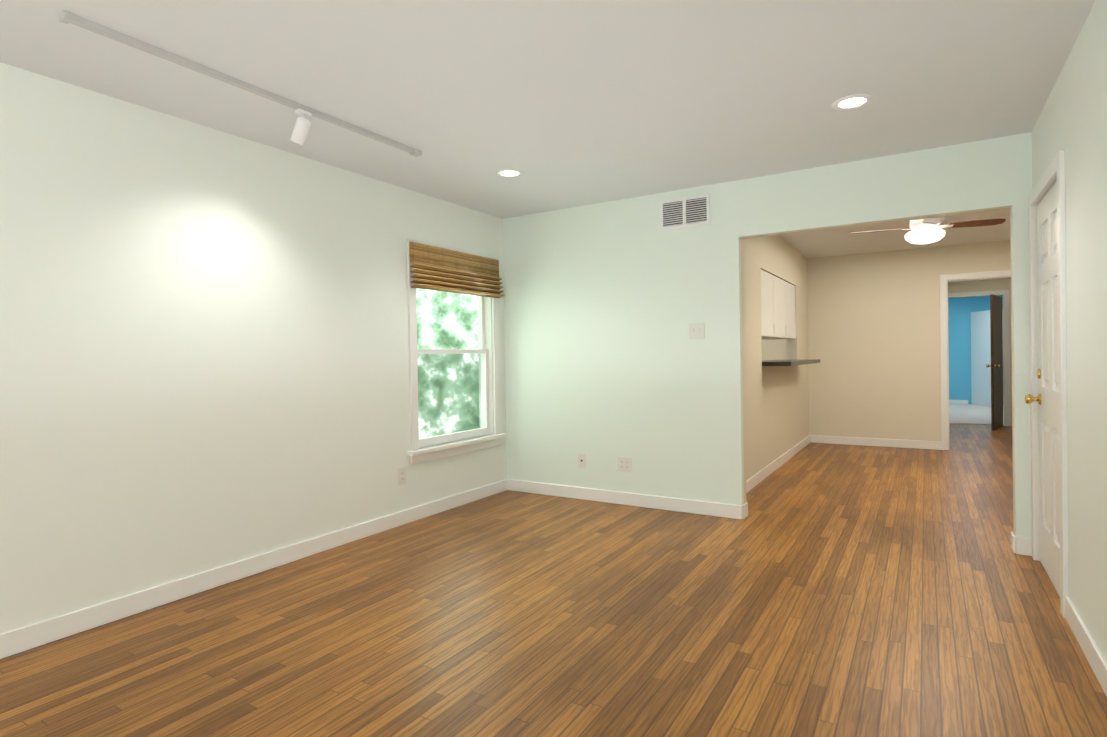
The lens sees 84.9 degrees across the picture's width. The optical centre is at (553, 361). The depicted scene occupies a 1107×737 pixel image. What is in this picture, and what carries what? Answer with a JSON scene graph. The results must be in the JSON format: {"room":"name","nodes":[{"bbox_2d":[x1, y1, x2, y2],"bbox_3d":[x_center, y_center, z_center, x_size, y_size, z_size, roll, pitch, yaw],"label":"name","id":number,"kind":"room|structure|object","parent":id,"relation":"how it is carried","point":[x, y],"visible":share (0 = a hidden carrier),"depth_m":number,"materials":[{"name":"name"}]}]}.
{"room":"empty living room","nodes":[
{"label":"empty living room","id":0,"kind":"room"},
{"bbox_2d":[0,62,506,633],"bbox_3d":[-2.392,-0.007,2.415,0.150,2.440,7.462,-1,1,32],"label":"wall","id":1,"kind":"structure","parent":0,"point":[204,352],"depth_m":3.10,"materials":[{"name":"white paint"}]},
{"bbox_2d":[398,467,405,484],"bbox_3d":[-1.091,0.827,4.365,0.008,0.116,0.072,-1,1,32],"label":"outlet","id":2,"kind":"object","parent":1,"relation":"attached to","point":[401,475],"visible":1,"depth_m":4.36,"materials":[{"name":"white plastic"}]},
{"bbox_2d":[407,239,505,463],"bbox_3d":[-0.819,-0.077,4.921,0.203,1.650,1.140,-1,1,32],"label":"double-hung window","id":3,"kind":"structure","parent":1,"relation":"in","point":[488,369],"depth_m":5.01,"materials":[{"name":"white wood"}]},
{"bbox_2d":[409,241,504,297],"bbox_3d":[-0.740,-0.715,4.852,0.072,0.335,1.075,-1,1,32],"label":"blind","id":4,"kind":"object","parent":3,"relation":"attached to","point":[441,269],"visible":1,"depth_m":4.79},
{"bbox_2d":[0,400,1106,696],"bbox_3d":[2.696,1.053,6.138,4.600,0.100,18.800,-1,1,32],"label":"baseboard","id":5,"kind":"structure","parent":1,"relation":"attached to","point":[18,640],"depth_m":3.61,"materials":[{"name":"white wood"}]},
{"bbox_2d":[0,0,1094,258],"bbox_3d":[3.356,-1.426,6.539,5.650,0.150,20.550,-1,1,32],"label":"ceiling","id":6,"kind":"structure","parent":0,"point":[562,104],"depth_m":2.73,"materials":[{"name":"white paint"}]},
{"bbox_2d":[59,10,421,156],"bbox_3d":[-1.287,-1.154,2.901,0.107,0.188,1.768,-1,1,32],"label":"track light","id":7,"kind":"object","parent":6,"relation":"attached to","point":[301,130],"visible":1,"depth_m":2.70,"materials":[{"name":"white metal"}]},
{"bbox_2d":[496,169,522,177],"bbox_3d":[-0.297,-1.269,4.086,0.184,0.008,0.184,-1,1,32],"label":"recessed light","id":8,"kind":"object","parent":6,"relation":"in","point":[509,173],"visible":1,"depth_m":4.08,"materials":[{"name":"white metal"}]},
{"bbox_2d":[832,94,872,109],"bbox_3d":[1.486,-1.288,3.013,0.184,0.008,0.184,-1,1,32],"label":"recessed light","id":9,"kind":"object","parent":6,"relation":"in","point":[854,101],"visible":1,"depth_m":3.00,"materials":[{"name":"white glass"}]},
{"bbox_2d":[850,216,1005,243],"bbox_3d":[3.087,-1.157,5.037,0.838,0.354,0.838,-1,1,-24],"label":"ceiling fan light","id":10,"kind":"object","parent":6,"relation":"hanging from","point":[926,231],"visible":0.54,"depth_m":4.94,"materials":[{"name":"white glass"}]},
{"bbox_2d":[0,402,1106,736],"bbox_3d":[3.397,1.149,6.560,5.650,0.120,20.550,-1,1,32],"label":"floor","id":11,"kind":"structure","parent":0,"point":[832,590],"depth_m":2.62,"materials":[{"name":"brown wood"}]},
{"bbox_2d":[949,404,1003,425],"bbox_3d":[7.860,0.972,11.580,2.700,0.012,4.360,-1,1,32],"label":"bedroom carpet","id":12,"kind":"object","parent":11,"relation":"on","point":[969,414],"visible":0.21,"depth_m":11.10,"materials":[{"name":"white carpet"}]},
{"bbox_2d":[503,132,1031,537],"bbox_3d":[1.538,-0.083,4.273,4.600,2.440,0.060,-1,1,32],"label":"wall","id":13,"kind":"structure","parent":0,"point":[608,362],"depth_m":4.64,"materials":[{"name":"white paint"}]},
{"bbox_2d":[578,453,585,467],"bbox_3d":[0.236,0.826,5.043,0.072,0.116,0.018,-1,1,32],"label":"outlet plate","id":14,"kind":"object","parent":13,"relation":"attached to","point":[581,459],"visible":1,"depth_m":5.04,"materials":[{"name":"white plastic"}]},
{"bbox_2d":[618,457,631,472],"bbox_3d":[0.571,0.825,4.842,0.118,0.116,0.010,-1,1,32],"label":"duplex electrical outlet","id":15,"kind":"object","parent":13,"relation":"attached to","point":[624,464],"visible":1,"depth_m":4.84,"materials":[{"name":"white plastic"}]},
{"bbox_2d":[660,194,709,230],"bbox_3d":[0.985,-1.120,4.552,0.385,0.225,0.012,-1,1,32],"label":"air vent","id":16,"kind":"object","parent":13,"relation":"in","point":[689,211],"visible":1,"depth_m":4.54,"materials":[{"name":"white metal"}]},
{"bbox_2d":[689,323,704,338],"bbox_3d":[1.066,-0.228,4.515,0.118,0.118,0.018,-1,1,32],"label":"switch plate","id":17,"kind":"object","parent":13,"relation":"attached to","point":[696,331],"visible":1,"depth_m":4.51,"materials":[{"name":"white plastic"}]},
{"bbox_2d":[743,236,808,480],"bbox_3d":[2.263,-0.112,6.332,0.120,2.440,4.088,-1,1,32],"label":"wall","id":18,"kind":"structure","parent":0,"point":[776,412],"depth_m":6.13,"materials":[{"name":"beige paint"}]},
{"bbox_2d":[761,269,776,336],"bbox_3d":[1.989,-0.569,6.114,0.326,0.646,0.616,-1,1,32],"label":"upper cabinet","id":19,"kind":"object","parent":18,"relation":"attached to","point":[768,281],"depth_m":6.09,"materials":[{"name":"white laminate"}]},
{"bbox_2d":[762,277,788,339],"bbox_3d":[2.312,-0.578,6.639,0.326,0.646,0.616,-1,1,32],"label":"upper cabinet","id":20,"kind":"object","parent":18,"relation":"attached to","point":[778,321],"depth_m":6.67,"materials":[{"name":"white laminate"}]},
{"bbox_2d":[762,359,819,365],"bbox_3d":[2.487,0.011,6.542,0.480,0.040,1.848,-1,1,32],"label":"bar","id":21,"kind":"object","parent":18,"relation":"on","point":[785,362],"visible":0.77,"depth_m":5.91,"materials":[{"name":"grey laminate"}]},
{"bbox_2d":[785,281,796,338],"bbox_3d":[2.634,-0.587,7.164,0.326,0.646,0.616,-1,1,32],"label":"upper cabinet","id":22,"kind":"object","parent":18,"relation":"attached to","point":[789,288],"depth_m":7.12,"materials":[{"name":"white laminate"}]},
{"bbox_2d":[741,207,1014,534],"bbox_3d":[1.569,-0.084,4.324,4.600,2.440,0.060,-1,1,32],"label":"door frame","id":23,"kind":"structure","parent":0,"point":[743,367],"depth_m":4.09,"materials":[{"name":"beige paint"}]},
{"bbox_2d":[762,240,1010,441],"bbox_3d":[3.756,-0.148,7.884,4.600,2.440,0.120,-1,1,32],"label":"wall","id":24,"kind":"structure","parent":0,"point":[874,333],"depth_m":7.60,"materials":[{"name":"beige paint"}]},
{"bbox_2d":[940,270,1010,449],"bbox_3d":[5.074,0.008,7.065,0.940,2.100,0.138,-1,1,32],"label":"door frame","id":25,"kind":"structure","parent":24,"relation":"attached to","point":[945,279],"depth_m":7.23,"materials":[{"name":"white wood"}]},
{"bbox_2d":[948,295,1002,403],"bbox_3d":[8.899,-0.273,13.407,2.820,2.440,0.120,-1,1,32],"label":"wall","id":26,"kind":"structure","parent":0,"point":[960,309],"depth_m":13.30,"materials":[{"name":"teal paint"}]},
{"bbox_2d":[971,310,990,405],"bbox_3d":[9.132,-0.068,12.818,0.103,2.000,0.720,-1,0,2],"label":"end door","id":27,"kind":"structure","parent":26,"relation":"in","point":[980,360],"depth_m":12.86,"materials":[{"name":"white paint"}]},
{"bbox_2d":[948,278,1011,425],"bbox_3d":[6.699,-0.209,9.713,2.940,2.440,0.120,-1,1,32],"label":"wall","id":28,"kind":"structure","parent":0,"point":[980,285],"depth_m":9.51,"materials":[{"name":"beige paint"}]},
{"bbox_2d":[948,290,1009,425],"bbox_3d":[6.674,-0.048,9.650,0.960,2.120,0.018,-1,1,32],"label":"door frame","id":29,"kind":"structure","parent":28,"relation":"attached to","point":[1006,350],"depth_m":9.41,"materials":[{"name":"white wood"}]},
{"bbox_2d":[986,294,1002,430],"bbox_3d":[6.714,0.009,9.166,0.165,2.000,0.770,0,1,45],"label":"hall door","id":30,"kind":"structure","parent":28,"relation":"in","point":[996,365],"depth_m":9.04,"materials":[{"name":"brown wood"}]},
{"bbox_2d":[1002,311,1003,401],"bbox_3d":[10.072,-0.297,14.036,1.480,2.440,0.120,-1,1,32],"label":"wall","id":31,"kind":"structure","parent":0,"point":[1002,338],"depth_m":13.84,"materials":[{"name":"beige paint"}]},
{"bbox_2d":[1032,0,1106,661],"bbox_3d":[0.931,-0.042,0.390,0.120,2.440,7.192,-1,1,32],"label":"wall","id":32,"kind":"structure","parent":0,"point":[1072,121],"depth_m":2.35,"materials":[{"name":"white paint"}]},
{"bbox_2d":[1025,181,1059,595],"bbox_3d":[2.502,0.133,3.072,0.103,1.988,0.784,-1,1,32],"label":"closet door","id":33,"kind":"structure","parent":32,"relation":"in","point":[1047,398],"depth_m":3.13,"materials":[{"name":"white paint"}]},
{"bbox_2d":[1028,150,1068,617],"bbox_3d":[2.525,0.096,3.057,0.078,2.070,0.940,-1,1,32],"label":"door frame","id":34,"kind":"structure","parent":32,"relation":"attached to","point":[1056,167],"depth_m":2.71,"materials":[{"name":"white wood"}]}
]}

